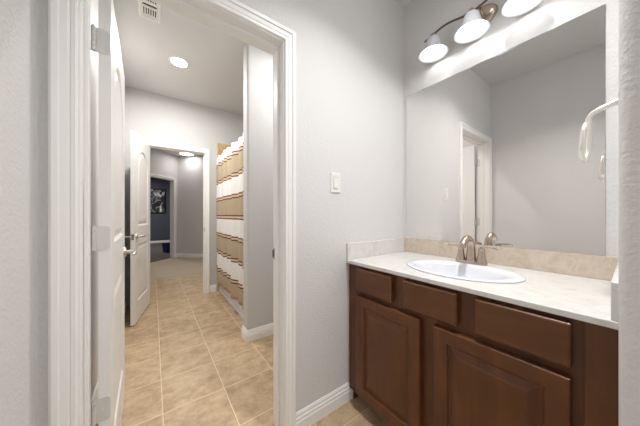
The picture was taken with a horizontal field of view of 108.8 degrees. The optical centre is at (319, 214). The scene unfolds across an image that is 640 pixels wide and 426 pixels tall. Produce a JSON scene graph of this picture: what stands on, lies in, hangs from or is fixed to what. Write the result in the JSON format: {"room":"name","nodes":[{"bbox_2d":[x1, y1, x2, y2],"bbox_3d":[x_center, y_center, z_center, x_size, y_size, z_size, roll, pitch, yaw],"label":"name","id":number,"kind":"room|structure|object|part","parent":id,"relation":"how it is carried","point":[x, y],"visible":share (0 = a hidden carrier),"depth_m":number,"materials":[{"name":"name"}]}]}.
{"room":"bathroom","nodes":[
{"label":"bathroom","id":0,"kind":"room"},
{"bbox_2d":[0,0,97,425],"bbox_3d":[-1.011,-0.225,0.810,0.120,2.743,4.900,0,0,-36],"label":"wall","id":1,"kind":"structure","parent":0,"point":[18,18],"depth_m":0.60,"materials":[{"name":"white paint"}]},
{"bbox_2d":[91,302,125,400],"bbox_3d":[-1.646,1.095,1.795,0.015,0.105,2.480,0,0,-36],"label":"baseboard","id":2,"kind":"structure","parent":1,"relation":"attached to","point":[95,395],"depth_m":1.36,"materials":[{"name":"white paint"}]},
{"bbox_2d":[150,177,169,240],"bbox_3d":[-6.981,-0.225,9.081,5.420,2.743,0.100,0,0,-36],"label":"wall","id":3,"kind":"structure","parent":0,"point":[159,222],"depth_m":9.36,"materials":[{"name":"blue paint"}]},
{"bbox_2d":[150,188,165,212],"bbox_3d":[-6.765,-0.573,9.159,1.000,1.000,0.028,0,0,-36],"label":"framed picture","id":4,"kind":"object","parent":3,"relation":"attached to","point":[157,196],"visible":0.63,"depth_m":9.29,"materials":[{"name":"black"}]},
{"bbox_2d":[150,240,169,242],"bbox_3d":[-6.995,1.095,8.999,5.100,0.105,0.015,0,0,-36],"label":"baseboard","id":5,"kind":"structure","parent":3,"relation":"attached to","point":[161,241],"depth_m":9.37,"materials":[{"name":"white paint"}]},
{"bbox_2d":[150,148,177,253],"bbox_3d":[-4.112,-0.225,5.120,0.120,2.743,2.300,0,0,9],"label":"wall","id":6,"kind":"structure","parent":0,"point":[162,163],"depth_m":5.87,"materials":[{"name":"white paint"}]},
{"bbox_2d":[150,173,175,257],"bbox_3d":[-4.007,0.084,5.716,0.142,2.127,0.943,0,0,9],"label":"door frame","id":7,"kind":"structure","parent":6,"relation":"attached to","point":[172,180],"depth_m":6.12,"materials":[{"name":"white paint"}]},
{"bbox_2d":[125,86,242,307],"bbox_3d":[-1.645,-0.225,3.448,1.964,2.743,0.110,0,0,-36],"label":"wall","id":8,"kind":"structure","parent":0,"point":[155,117],"depth_m":3.14,"materials":[{"name":"grey paint"}]},
{"bbox_2d":[125,130,149,325],"bbox_3d":[-2.067,0.132,2.651,0.167,2.006,0.691,0,0,-25],"label":"door","id":9,"kind":"structure","parent":8,"relation":"in","point":[139,236],"depth_m":2.52,"materials":[{"name":"white paint"}]},
{"bbox_2d":[143,139,209,293],"bbox_3d":[-1.992,0.091,3.195,0.811,2.112,0.155,0,0,-36],"label":"door frame","id":10,"kind":"structure","parent":8,"relation":"attached to","point":[152,144],"depth_m":3.36,"materials":[{"name":"white paint"}]},
{"bbox_2d":[210,284,215,292],"bbox_3d":[-1.594,1.095,3.407,0.081,0.105,0.015,0,0,-36],"label":"baseboard","id":11,"kind":"structure","parent":8,"relation":"attached to","point":[212,287],"depth_m":3.41,"materials":[{"name":"white paint"}]},
{"bbox_2d":[217,143,230,290],"bbox_3d":[-0.786,0.032,3.071,0.779,2.230,1.510,0,0,-36],"label":"wall tile","id":12,"kind":"structure","parent":8,"relation":"attached to","point":[220,147],"depth_m":3.47,"materials":[{"name":"beige tile"}]},
{"bbox_3d":[-1.088,-0.818,2.850,0.060,0.060,1.506,0,0,-36],"label":"curtain rod","id":13,"kind":"object","parent":12,"relation":"attached to","visible":0},
{"bbox_2d":[216,136,242,308],"bbox_3d":[-1.102,0.062,2.825,0.095,1.800,1.369,0,0,-36],"label":"shower curtain","id":14,"kind":"object","parent":13,"relation":"hanging from","point":[229,173],"visible":0.88,"depth_m":2.81,"materials":[{"name":"fabric"}]},
{"bbox_2d":[178,155,202,253],"bbox_3d":[-2.581,-0.225,6.105,2.600,2.743,0.120,0,0,9],"label":"wall","id":15,"kind":"structure","parent":0,"point":[190,168],"depth_m":6.19,"materials":[{"name":"white paint"}]},
{"bbox_2d":[176,253,202,257],"bbox_3d":[-2.645,1.095,6.017,2.500,0.105,0.073,0,0,9],"label":"baseboard","id":16,"kind":"structure","parent":15,"relation":"attached to","point":[177,254],"depth_m":6.18,"materials":[{"name":"white paint"}]},
{"bbox_2d":[37,0,402,425],"bbox_3d":[-0.135,-0.225,1.275,1.844,2.743,0.120,0,0,-36],"label":"wall","id":17,"kind":"structure","parent":0,"point":[349,53],"depth_m":1.34,"materials":[{"name":"white paint"}]},
{"bbox_2d":[91,0,136,425],"bbox_3d":[-1.032,0.132,1.153,0.167,2.006,0.738,0,0,-37],"label":"door","id":18,"kind":"structure","parent":17,"relation":"in","point":[108,237],"depth_m":0.88,"materials":[{"name":"white paint"}]},
{"bbox_3d":[-1.150,0.227,1.390,0.066,0.064,0.141,0,0,-37],"label":"handle","id":19,"kind":"part","parent":18,"relation":"part of","materials":[{"name":"grey metal"}]},
{"bbox_2d":[48,0,295,425],"bbox_3d":[-0.514,0.099,0.999,0.857,2.097,0.165,0,0,-36],"label":"door frame","id":20,"kind":"structure","parent":17,"relation":"attached to","point":[69,21],"depth_m":0.77,"materials":[{"name":"white paint"}]},
{"bbox_3d":[-0.556,0.099,1.056,0.857,2.097,0.022,0,0,-36],"label":"casing","id":21,"kind":"part","parent":20,"relation":"part of","materials":[{"name":"white paint"}]},
{"bbox_2d":[296,382,352,425],"bbox_3d":[0.051,1.095,1.327,0.443,0.105,0.015,0,0,-36],"label":"baseboard","id":22,"kind":"structure","parent":17,"relation":"attached to","point":[314,412],"depth_m":1.30,"materials":[{"name":"white paint"}]},
{"bbox_2d":[330,172,339,192],"bbox_3d":[0.094,-0.191,1.361,0.074,0.118,0.012,0,0,-36],"label":"light switch","id":23,"kind":"object","parent":17,"relation":"attached to","point":[334,177],"visible":1,"depth_m":1.35,"materials":[{"name":"white plastic"}]},
{"bbox_2d":[95,242,392,425],"bbox_3d":[-3.145,1.192,4.143,6.600,0.109,12.800,0,0,-36],"label":"floor","id":24,"kind":"structure","parent":0,"point":[188,361],"depth_m":1.76,"materials":[{"name":"beige tile"}]},
{"bbox_2d":[162,242,169,252],"bbox_3d":[-4.587,0.998,6.977,0.306,0.290,0.284,0,0,31],"label":"storage box","id":25,"kind":"object","parent":24,"relation":"on","point":[165,246],"visible":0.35,"depth_m":6.86,"materials":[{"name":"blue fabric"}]},
{"bbox_2d":[219,284,242,318],"bbox_3d":[-0.782,0.946,3.068,0.751,0.402,1.490,0,0,-36],"label":"bathtub","id":26,"kind":"object","parent":24,"relation":"on","point":[234,303],"visible":0.1,"depth_m":2.87,"materials":[{"name":"white ceramic"}]},
{"bbox_2d":[349,264,618,425],"bbox_3d":[0.703,0.723,1.175,0.600,0.849,1.023,0,0,-36],"label":"vanity cabinet","id":27,"kind":"object","parent":24,"relation":"on","point":[421,353],"visible":0.93,"depth_m":0.87,"materials":[{"name":"brown wood"}]},
{"bbox_3d":[0.292,0.375,1.253,0.029,0.128,0.244,0,0,-36],"label":"drawer","id":28,"kind":"part","parent":27,"relation":"part of","materials":[{"name":"brown wood"}]},
{"bbox_3d":[0.338,0.757,1.191,0.029,0.576,0.394,0,0,-36],"label":"cabinet door","id":29,"kind":"part","parent":27,"relation":"part of","materials":[{"name":"brown wood"}]},
{"bbox_3d":[0.474,0.375,1.003,0.029,0.128,0.240,0,0,-36],"label":"drawer","id":30,"kind":"part","parent":27,"relation":"part of","materials":[{"name":"brown wood"}]},
{"bbox_2d":[346,238,618,329],"bbox_3d":[0.706,0.235,1.177,0.599,0.121,1.028,0,0,-36],"label":"countertop","id":31,"kind":"structure","parent":27,"relation":"on","point":[581,287],"depth_m":0.99,"materials":[{"name":"beige stone"}]},
{"bbox_2d":[407,259,525,283],"bbox_3d":[0.698,0.347,1.159,0.406,0.158,0.516,0,0,-36],"label":"sink","id":32,"kind":"object","parent":31,"relation":"in","point":[444,268],"visible":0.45,"depth_m":1.20,"materials":[{"name":"white ceramic"}]},
{"bbox_2d":[447,235,497,265],"bbox_3d":[0.835,0.189,1.270,0.178,0.158,0.185,0,0,8],"label":"faucet","id":33,"kind":"object","parent":31,"relation":"on","point":[470,258],"visible":1,"depth_m":1.25,"materials":[{"name":"silver metal"}]},
{"bbox_3d":[0.809,0.217,1.314,0.052,0.083,0.052,0,0,-36],"label":"handle","id":34,"kind":"part","parent":33,"relation":"part of","materials":[{"name":"silver metal"}]},
{"bbox_3d":[0.800,0.184,1.244,0.145,0.148,0.053,0,0,-36],"label":"spout","id":35,"kind":"part","parent":33,"relation":"part of","materials":[{"name":"silver metal"}]},
{"bbox_3d":[0.839,0.260,1.273,0.054,0.017,0.154,0,0,-36],"label":"plate","id":36,"kind":"part","parent":33,"relation":"part of","materials":[{"name":"silver metal"}]},
{"bbox_3d":[0.869,0.217,1.232,0.052,0.083,0.052,0,0,-36],"label":"handle","id":37,"kind":"part","parent":33,"relation":"part of","materials":[{"name":"silver metal"}]},
{"bbox_3d":[0.885,0.177,1.203,0.019,0.015,0.079,0,0,-31],"label":"lever","id":38,"kind":"part","parent":33,"relation":"part of","materials":[{"name":"silver metal"}]},
{"bbox_3d":[0.608,0.757,0.821,0.029,0.576,0.396,0,0,-36],"label":"cabinet door","id":39,"kind":"part","parent":27,"relation":"part of","materials":[{"name":"brown wood"}]},
{"bbox_3d":[0.654,0.375,0.757,0.029,0.128,0.241,0,0,-36],"label":"drawer","id":40,"kind":"part","parent":27,"relation":"part of","materials":[{"name":"brown wood"}]},
{"bbox_2d":[243,43,272,329],"bbox_3d":[-0.341,-0.225,2.381,0.874,2.743,0.130,0,0,-36],"label":"wall","id":41,"kind":"structure","parent":0,"point":[257,63],"depth_m":2.14,"materials":[{"name":"grey paint"}]},
{"bbox_2d":[241,323,272,342],"bbox_3d":[-0.347,1.095,2.377,0.889,0.105,0.160,0,0,-36],"label":"baseboard","id":42,"kind":"structure","parent":41,"relation":"attached to","point":[253,334],"depth_m":2.12,"materials":[{"name":"white paint"}]},
{"bbox_2d":[113,0,412,155],"bbox_3d":[-3.145,-1.646,4.143,6.600,0.100,12.800,0,0,-36],"label":"ceiling","id":43,"kind":"structure","parent":0,"point":[213,78],"depth_m":2.33,"materials":[{"name":"white paint"}]},
{"bbox_2d":[138,0,160,23],"bbox_3d":[-1.301,-1.591,1.749,0.143,0.009,0.300,0,0,-36],"label":"ceiling vent","id":44,"kind":"object","parent":43,"relation":"in","point":[147,9],"visible":0.94,"depth_m":1.78,"materials":[{"name":"white plastic"}]},
{"bbox_2d":[168,56,188,67],"bbox_3d":[-1.472,-1.593,2.392,0.188,0.006,0.188,0,0,-36],"label":"recessed light","id":45,"kind":"object","parent":43,"relation":"in","point":[180,62],"visible":1,"depth_m":2.38,"materials":[{"name":"white plastic"}]},
{"bbox_2d":[179,152,193,155],"bbox_3d":[-3.465,-1.585,5.939,0.340,0.022,0.340,0,0,-36],"label":"recessed light","id":46,"kind":"object","parent":43,"relation":"in","point":[181,153],"visible":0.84,"depth_m":5.97,"materials":[{"name":"white plastic"}]},
{"bbox_2d":[403,0,618,256],"bbox_3d":[0.252,-0.225,2.411,0.120,2.743,3.800,0,0,-36],"label":"wall","id":47,"kind":"structure","parent":0,"point":[421,18],"depth_m":1.28,"materials":[{"name":"white paint"}]},
{"bbox_2d":[419,0,542,62],"bbox_3d":[0.869,-1.128,1.304,0.188,0.188,0.619,0,0,-36],"label":"vanity light","id":48,"kind":"object","parent":47,"relation":"attached to","point":[475,24],"visible":1,"depth_m":1.30,"materials":[{"name":"white glass"}]},
{"bbox_3d":[0.731,-1.087,1.480,0.056,0.105,0.056,0,0,-36],"label":"bulb","id":49,"kind":"part","parent":48,"relation":"part of","materials":[{"name":"white glass"}]},
{"bbox_3d":[0.731,-1.093,1.480,0.172,0.109,0.172,0,0,-36],"label":"lamp shade","id":50,"kind":"part","parent":48,"relation":"part of","materials":[{"name":"white glass"}]},
{"bbox_3d":[0.860,-1.087,1.302,0.056,0.105,0.056,0,0,-36],"label":"bulb","id":51,"kind":"part","parent":48,"relation":"part of","materials":[{"name":"white glass"}]},
{"bbox_3d":[0.860,-1.093,1.302,0.172,0.109,0.172,0,0,-36],"label":"lamp shade","id":52,"kind":"part","parent":48,"relation":"part of","materials":[{"name":"white glass"}]},
{"bbox_3d":[0.994,-1.093,1.118,0.172,0.109,0.172,0,0,-36],"label":"lamp shade","id":53,"kind":"part","parent":48,"relation":"part of","materials":[{"name":"white glass"}]},
{"bbox_3d":[0.994,-1.087,1.118,0.056,0.105,0.056,0,0,-36],"label":"bulb","id":54,"kind":"part","parent":48,"relation":"part of","materials":[{"name":"white glass"}]},
{"bbox_2d":[406,4,604,255],"bbox_3d":[0.939,-0.363,1.361,0.006,1.074,0.949,0,0,-36],"label":"wall mirror","id":55,"kind":"object","parent":47,"relation":"attached to","point":[492,145],"visible":1,"depth_m":1.21,"materials":[{"name":"silver mirror"}]},
{"bbox_2d":[404,238,618,280],"bbox_3d":[0.941,0.226,1.349,0.016,0.101,0.996,0,0,-36],"label":"backsplash","id":56,"kind":"structure","parent":47,"relation":"attached to","point":[575,264],"depth_m":1.14,"materials":[{"name":"beige stone"}]},
{"bbox_2d":[619,0,639,425],"bbox_3d":[1.351,-0.225,0.255,0.884,2.743,1.220,0,0,-36],"label":"wall","id":57,"kind":"structure","parent":0,"point":[629,10],"depth_m":0.48,"materials":[{"name":"white paint"}]},
{"bbox_2d":[579,94,618,161],"bbox_3d":[0.931,-0.289,0.759,0.161,0.204,0.090,0,0,-36],"label":"towel ring","id":58,"kind":"object","parent":57,"relation":"attached to","point":[586,129],"visible":0.91,"depth_m":0.76,"materials":[{"name":"silver metal"}]},
{"bbox_3d":[0.934,-0.340,0.756,0.020,0.070,0.079,0,0,-36],"label":"arm","id":59,"kind":"part","parent":58,"relation":"part of","materials":[{"name":"silver metal"}]}
]}

